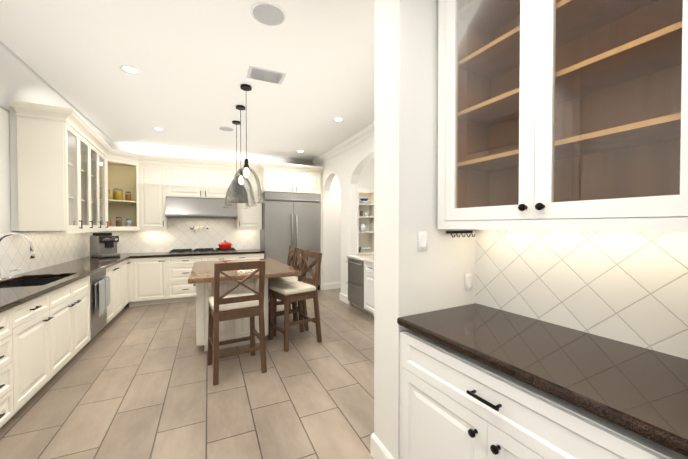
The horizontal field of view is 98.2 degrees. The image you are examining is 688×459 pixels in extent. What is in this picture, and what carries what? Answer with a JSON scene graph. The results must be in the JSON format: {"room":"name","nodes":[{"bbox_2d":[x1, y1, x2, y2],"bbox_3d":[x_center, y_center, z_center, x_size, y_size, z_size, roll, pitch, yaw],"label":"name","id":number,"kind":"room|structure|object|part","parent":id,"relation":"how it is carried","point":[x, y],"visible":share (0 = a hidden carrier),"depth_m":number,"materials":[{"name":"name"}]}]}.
{"room":"kitchen","nodes":[
{"label":"kitchen","id":0,"kind":"room"},
{"bbox_2d":[0,107,86,278],"bbox_3d":[-3.603,-0.082,3.074,0.150,3.000,5.770,0,1,-24],"label":"wall","id":1,"kind":"structure","parent":0,"point":[5,204],"depth_m":3.12,"materials":[{"name":"white paint"}]},
{"bbox_2d":[0,41,313,172],"bbox_3d":[-1.597,-1.430,4.007,4.290,0.330,5.400,0,1,-24],"label":"soffit","id":2,"kind":"structure","parent":0,"point":[21,80],"depth_m":3.71,"materials":[{"name":"white paint"}]},
{"bbox_2d":[0,288,373,458],"bbox_3d":[-0.202,1.448,3.144,8.600,0.060,11.100,0,1,-24],"label":"floor","id":3,"kind":"structure","parent":0,"point":[128,382],"depth_m":2.55,"materials":[{"name":"beige tile"}]},
{"bbox_2d":[0,368,15,427],"bbox_3d":[-2.572,0.997,1.801,0.640,0.880,0.450,0,1,-24],"label":"base cabinet","id":4,"kind":"object","parent":3,"relation":"on","point":[7,379],"depth_m":2.09,"materials":[{"name":"beige wood"}]},
{"bbox_2d":[16,364,51,412],"bbox_3d":[-2.779,0.990,2.256,0.640,0.880,0.550,0,1,-24],"label":"base cabinet","id":5,"kind":"object","parent":3,"relation":"on","point":[29,381],"depth_m":2.34,"materials":[{"name":"beige wood"}]},
{"bbox_2d":[0,249,264,371],"bbox_3d":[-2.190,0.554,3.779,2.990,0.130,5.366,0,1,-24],"label":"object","id":6,"kind":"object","parent":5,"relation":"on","point":[50,323],"depth_m":3.41,"materials":[{"name":"white wood"}]},
{"bbox_2d":[0,232,34,279],"bbox_3d":[-3.236,0.265,2.911,0.304,0.472,0.115,0,1,-24],"label":"faucet","id":7,"kind":"object","parent":6,"relation":"on","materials":[{"name":"silver metal"}]},
{"bbox_2d":[0,276,59,287],"bbox_3d":[-3.095,0.651,2.953,0.486,0.219,0.810,0,1,-24],"label":"sink","id":8,"kind":"object","parent":6,"relation":"in","point":[43,279],"depth_m":3.23,"materials":[{"name":"black metal"}]},
{"bbox_2d":[90,233,119,257],"bbox_3d":[-4.112,0.262,5.145,0.400,0.410,0.300,0,1,28],"label":"espresso machine","id":9,"kind":"object","parent":6,"relation":"on","point":[103,245],"visible":1,"depth_m":5.04,"materials":[{"name":"silver metal"}]},
{"bbox_2d":[172,248,235,251],"bbox_3d":[-2.830,0.417,6.030,1.179,0.035,0.547,0,1,-24],"label":"cooktop","id":10,"kind":"object","parent":6,"relation":"in","point":[198,249],"depth_m":5.96,"materials":[{"name":"black metal"}]},
{"bbox_2d":[218,240,230,248],"bbox_3d":[-2.424,0.310,6.078,0.284,0.174,0.254,0,1,-24],"label":"pot","id":11,"kind":"object","parent":6,"relation":"on","point":[224,245],"visible":1,"depth_m":5.98,"materials":[{"name":"red metal"}]},
{"bbox_2d":[52,360,69,377],"bbox_3d":[-3.098,1.110,2.958,0.640,0.620,0.990,0,1,-24],"label":"base cabinet","id":12,"kind":"object","parent":3,"relation":"on","point":[56,368],"depth_m":2.77,"materials":[{"name":"beige wood"}]},
{"bbox_2d":[192,278,267,350],"bbox_3d":[-1.521,0.971,3.965,0.834,0.870,1.420,0,1,-24],"label":"kitchen island","id":13,"kind":"object","parent":3,"relation":"on","point":[235,328],"depth_m":3.48,"materials":[{"name":"beige wood"}]},
{"bbox_2d":[188,258,299,283],"bbox_3d":[-1.366,0.511,3.974,1.180,0.050,1.600,0,1,-24],"label":"island countertop","id":14,"kind":"structure","parent":13,"relation":"on","point":[201,271],"depth_m":3.50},
{"bbox_2d":[207,260,266,385],"bbox_3d":[-1.100,0.861,3.039,0.490,1.120,0.523,0,1,-30],"label":"stool","id":15,"kind":"object","parent":3,"relation":"on","point":[224,307],"visible":1,"depth_m":2.89,"materials":[{"name":"brown wood"}]},
{"bbox_2d":[277,246,295,320],"bbox_3d":[-1.038,0.838,4.698,0.523,1.120,0.490,0,1,-20],"label":"stool","id":16,"kind":"object","parent":3,"relation":"on","point":[290,259],"visible":0.08,"depth_m":4.71,"materials":[{"name":"brown wood"}]},
{"bbox_2d":[268,248,308,336],"bbox_3d":[-0.819,0.844,4.240,0.545,1.120,0.515,0,1,-24],"label":"stool","id":17,"kind":"object","parent":3,"relation":"on","point":[276,280],"visible":0.25,"depth_m":4.13,"materials":[{"name":"brown wood"}]},
{"bbox_2d":[260,192,319,293],"bbox_3d":[-1.214,0.284,6.751,1.220,2.165,0.750,0,1,-24],"label":"refrigerator","id":18,"kind":"object","parent":3,"relation":"on","point":[290,219],"visible":0.65,"depth_m":6.43,"materials":[{"name":"silver metal"}]},
{"bbox_2d":[268,250,321,351],"bbox_3d":[-0.619,0.851,3.776,0.523,1.120,0.490,-1,1,-37],"label":"stool","id":19,"kind":"object","parent":3,"relation":"on","point":[298,290],"visible":0.98,"depth_m":3.71,"materials":[{"name":"brown wood"}]},
{"bbox_2d":[346,254,373,316],"bbox_3d":[0.823,0.939,4.482,0.712,0.920,2.390,0,1,-24],"label":"base cabinet","id":20,"kind":"object","parent":3,"relation":"on","point":[360,281],"visible":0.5,"depth_m":4.96,"materials":[{"name":"white wood"}]},
{"bbox_2d":[397,303,687,458],"bbox_3d":[0.836,0.964,1.283,0.660,0.960,1.144,0,1,-28],"label":"base cabinet","id":21,"kind":"object","parent":3,"relation":"on","point":[478,381],"visible":1,"depth_m":1.13,"materials":[{"name":"white wood"}]},
{"bbox_2d":[0,0,374,159],"bbox_3d":[-0.627,-1.651,4.407,6.690,0.100,5.770,0,1,-24],"label":"ceiling","id":22,"kind":"structure","parent":0,"point":[192,61],"depth_m":2.87,"materials":[{"name":"white paint"}]},
{"bbox_2d":[120,65,140,74],"bbox_3d":[-2.110,-1.577,2.947,0.170,0.006,0.170,0,1,-24],"label":"recessed light","id":23,"kind":"object","parent":22,"relation":"in","point":[130,69],"visible":1,"depth_m":2.94,"materials":[{"name":"white"}]},
{"bbox_2d":[153,127,164,130],"bbox_3d":[-2.957,-1.603,4.759,0.170,0.006,0.170,0,1,-24],"label":"recessed light","id":24,"kind":"object","parent":22,"relation":"in","point":[158,129],"visible":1,"depth_m":4.77,"materials":[{"name":"white"}]},
{"bbox_2d":[218,126,234,131],"bbox_3d":[-1.878,-1.602,4.756,0.250,0.008,0.250,0,1,-24],"label":"ceiling speaker","id":25,"kind":"object","parent":22,"relation":"attached to","point":[226,128],"visible":1,"depth_m":4.74,"materials":[{"name":"white plastic"}]},
{"bbox_2d":[222,120,250,208],"bbox_3d":[-1.599,-0.960,4.441,0.412,1.279,0.412,0,1,-24],"label":"pendant light","id":26,"kind":"object","parent":22,"relation":"hanging from","point":[235,122],"visible":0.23,"depth_m":4.42,"materials":[{"name":"black metal"}]},
{"bbox_2d":[225,105,256,205],"bbox_3d":[-1.342,-0.953,3.877,0.412,1.279,0.412,0,1,-24],"label":"pendant light","id":27,"kind":"object","parent":22,"relation":"hanging from","point":[240,108],"visible":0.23,"depth_m":3.87,"materials":[{"name":"black metal"}]},
{"bbox_2d":[227,84,265,202],"bbox_3d":[-1.085,-0.945,3.313,0.412,1.279,0.412,0,1,-24],"label":"pendant light","id":28,"kind":"object","parent":22,"relation":"hanging from","point":[246,167],"visible":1,"depth_m":3.32,"materials":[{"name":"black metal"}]},
{"bbox_2d":[246,66,285,84],"bbox_3d":[-0.799,-1.575,3.061,0.360,0.014,0.240,0,1,-24],"label":"ceiling vent","id":29,"kind":"object","parent":22,"relation":"in","point":[265,75],"visible":1,"depth_m":3.05,"materials":[{"name":"grey metal"}]},
{"bbox_2d":[251,1,285,26],"bbox_3d":[-0.549,-1.565,2.174,0.250,0.008,0.250,0,1,-24],"label":"ceiling speaker","id":30,"kind":"object","parent":22,"relation":"attached to","point":[268,14],"visible":1,"depth_m":2.17,"materials":[{"name":"white plastic"}]},
{"bbox_2d":[333,117,343,121],"bbox_3d":[-0.081,-1.597,4.332,0.170,0.006,0.170,0,1,-24],"label":"recessed light","id":31,"kind":"object","parent":22,"relation":"in","point":[338,119],"visible":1,"depth_m":4.33,"materials":[{"name":"white"}]},
{"bbox_2d":[329,176,340,282],"bbox_3d":[0.588,-0.141,7.300,2.100,3.000,0.150,0,1,-24],"label":"wall","id":32,"kind":"structure","parent":0,"point":[335,236],"depth_m":6.86,"materials":[{"name":"white paint"}]},
{"bbox_2d":[323,282,340,289],"bbox_3d":[0.463,1.291,7.172,2.050,0.140,0.016,0,1,-24],"label":"baseboard","id":33,"kind":"structure","parent":32,"relation":"attached to","point":[326,286],"depth_m":6.83,"materials":[{"name":"white wood"}]},
{"bbox_2d":[318,135,373,304],"bbox_3d":[0.424,-0.108,4.945,0.150,3.000,5.400,0,1,-24],"label":"wall","id":34,"kind":"structure","parent":0,"point":[346,167],"depth_m":5.63,"materials":[{"name":"white paint"}]},
{"bbox_2d":[312,122,373,165],"bbox_3d":[0.308,-1.544,4.872,0.105,0.125,5.400,0,1,-24],"label":"crown molding","id":35,"kind":"structure","parent":34,"relation":"attached to","point":[358,137],"depth_m":5.43,"materials":[{"name":"white"}]},
{"bbox_2d":[340,292,349,304],"bbox_3d":[0.018,1.312,5.657,0.016,0.140,0.396,0,1,-24],"label":"baseboard","id":36,"kind":"structure","parent":34,"relation":"attached to","point":[343,297],"depth_m":5.66,"materials":[{"name":"white wood"}]},
{"bbox_2d":[357,158,373,254],"bbox_3d":[1.112,-0.125,6.149,2.100,3.000,0.420,0,1,-24],"label":"wall","id":37,"kind":"structure","parent":0,"point":[366,178],"depth_m":5.60,"materials":[{"name":"white paint"}]},
{"bbox_2d":[356,188,373,253],"bbox_3d":[0.393,-0.161,5.718,0.465,1.215,0.263,0,1,-24],"label":"built-in shelf","id":38,"kind":"object","parent":37,"relation":"attached to","point":[365,238],"depth_m":5.76,"materials":[{"name":"beige wood"}]},
{"bbox_3d":[0.376,-0.078,5.715,0.220,1.019,0.184,0,1,-24],"label":"items on the recessed shelf","id":39,"kind":"part","parent":38,"relation":"part of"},
{"bbox_2d":[374,0,474,458],"bbox_3d":[0.955,-0.068,2.076,1.560,3.000,0.264,0,1,-24],"label":"wall","id":40,"kind":"structure","parent":0,"point":[409,279],"depth_m":1.72,"materials":[{"name":"white paint"}]},
{"bbox_2d":[371,433,388,458],"bbox_3d":[0.362,1.364,1.980,0.416,0.140,0.016,0,1,-24],"label":"baseboard","id":41,"kind":"structure","parent":40,"relation":"attached to","point":[379,450],"depth_m":1.83,"materials":[{"name":"white wood"}]},
{"bbox_2d":[418,231,426,251],"bbox_3d":[0.453,0.067,1.712,0.072,0.116,0.008,0,1,-28],"label":"switch plate","id":42,"kind":"object","parent":40,"relation":"attached to","point":[422,240],"visible":1,"depth_m":1.71,"materials":[{"name":"white plastic"}]},
{"bbox_2d":[446,231,475,237],"bbox_3d":[0.730,0.028,1.840,0.230,0.040,0.047,0,1,-28],"label":"hook rail","id":43,"kind":"object","parent":40,"relation":"attached to","point":[456,232],"visible":0.94,"depth_m":1.84,"materials":[{"name":"black metal"}]},
{"bbox_2d":[465,273,471,290],"bbox_3d":[0.796,0.335,1.902,0.072,0.116,0.008,0,1,-28],"label":"electrical outlet plate","id":44,"kind":"object","parent":40,"relation":"attached to","point":[468,281],"visible":1,"depth_m":1.90,"materials":[{"name":"white plastic"}]},
{"bbox_3d":[-2.678,-0.131,6.582,4.440,3.000,0.150,0,1,-24],"label":"wall","id":45,"kind":"structure","parent":0,"visible":0},
{"bbox_2d":[0,231,95,277],"bbox_3d":[-3.553,-0.053,3.152,0.003,1.099,5.370,0,1,-24],"label":"backsplash","id":46,"kind":"structure","parent":45,"relation":"attached to","point":[50,248],"depth_m":3.76,"materials":[{"name":"tile"}]},
{"bbox_2d":[133,160,168,227],"bbox_3d":[-3.725,-0.635,5.807,0.482,1.230,0.372,0,1,-24],"label":"upper cabinet","id":47,"kind":"object","parent":45,"relation":"attached to","point":[149,198],"depth_m":5.67,"materials":[{"name":"beige wood"}]},
{"bbox_2d":[96,217,259,252],"bbox_3d":[-2.701,-0.100,6.488,4.260,1.099,0.003,0,1,-24],"label":"backsplash","id":48,"kind":"structure","parent":45,"relation":"attached to","point":[178,234],"depth_m":6.23,"materials":[{"name":"tile"}]},
{"bbox_2d":[190,225,207,231],"bbox_3d":[-3.023,-0.029,6.233,0.345,0.145,0.196,0,1,-24],"label":"pot filler","id":49,"kind":"object","parent":48,"relation":"attached to","point":[192,228],"visible":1,"depth_m":6.21,"materials":[{"name":"silver metal"}]},
{"bbox_2d":[165,164,204,197],"bbox_3d":[-3.215,-0.948,6.049,0.650,0.610,0.346,0,1,-24],"label":"upper cabinet","id":50,"kind":"object","parent":45,"relation":"attached to","point":[181,180],"depth_m":5.89,"materials":[{"name":"beige wood"}]},
{"bbox_2d":[165,197,237,217],"bbox_3d":[-2.874,-0.440,6.092,1.288,0.399,0.556,0,1,-24],"label":"range hood","id":51,"kind":"object","parent":45,"relation":"attached to","point":[182,207],"visible":1,"depth_m":5.90,"materials":[{"name":"silver metal"}]},
{"bbox_2d":[205,168,235,198],"bbox_3d":[-2.624,-0.952,6.318,0.650,0.610,0.346,0,1,-24],"label":"upper cabinet","id":52,"kind":"object","parent":45,"relation":"attached to","point":[217,181],"depth_m":6.14,"materials":[{"name":"beige wood"}]},
{"bbox_2d":[237,168,260,227],"bbox_3d":[-2.096,-0.646,6.563,0.510,1.230,0.346,0,1,-24],"label":"upper cabinet","id":53,"kind":"object","parent":45,"relation":"attached to","point":[247,218],"depth_m":6.42,"materials":[{"name":"beige wood"}]},
{"bbox_2d":[257,164,320,195],"bbox_3d":[-1.227,-1.098,6.760,1.240,0.590,0.696,0,1,-24],"label":"upper cabinet","id":54,"kind":"object","parent":45,"relation":"attached to","point":[275,179],"depth_m":6.42,"materials":[{"name":"beige wood"}]},
{"bbox_3d":[1.429,-0.053,1.033,0.150,3.000,2.130,0,1,-28],"label":"wall","id":55,"kind":"structure","parent":0,"visible":0},
{"bbox_2d":[437,0,687,232],"bbox_3d":[0.958,-0.747,1.272,0.433,1.500,1.185,0,1,-28],"label":"wall cabinet","id":56,"kind":"object","parent":55,"relation":"attached to","point":[562,115],"visible":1,"depth_m":1.28,"materials":[{"name":"white wood"}]},
{"bbox_2d":[475,230,687,358],"bbox_3d":[1.128,0.231,1.432,0.003,0.579,1.150,0,1,-28],"label":"backsplash","id":57,"kind":"structure","parent":55,"relation":"attached to","point":[631,288],"depth_m":1.37,"materials":[{"name":"tile"}]}
]}

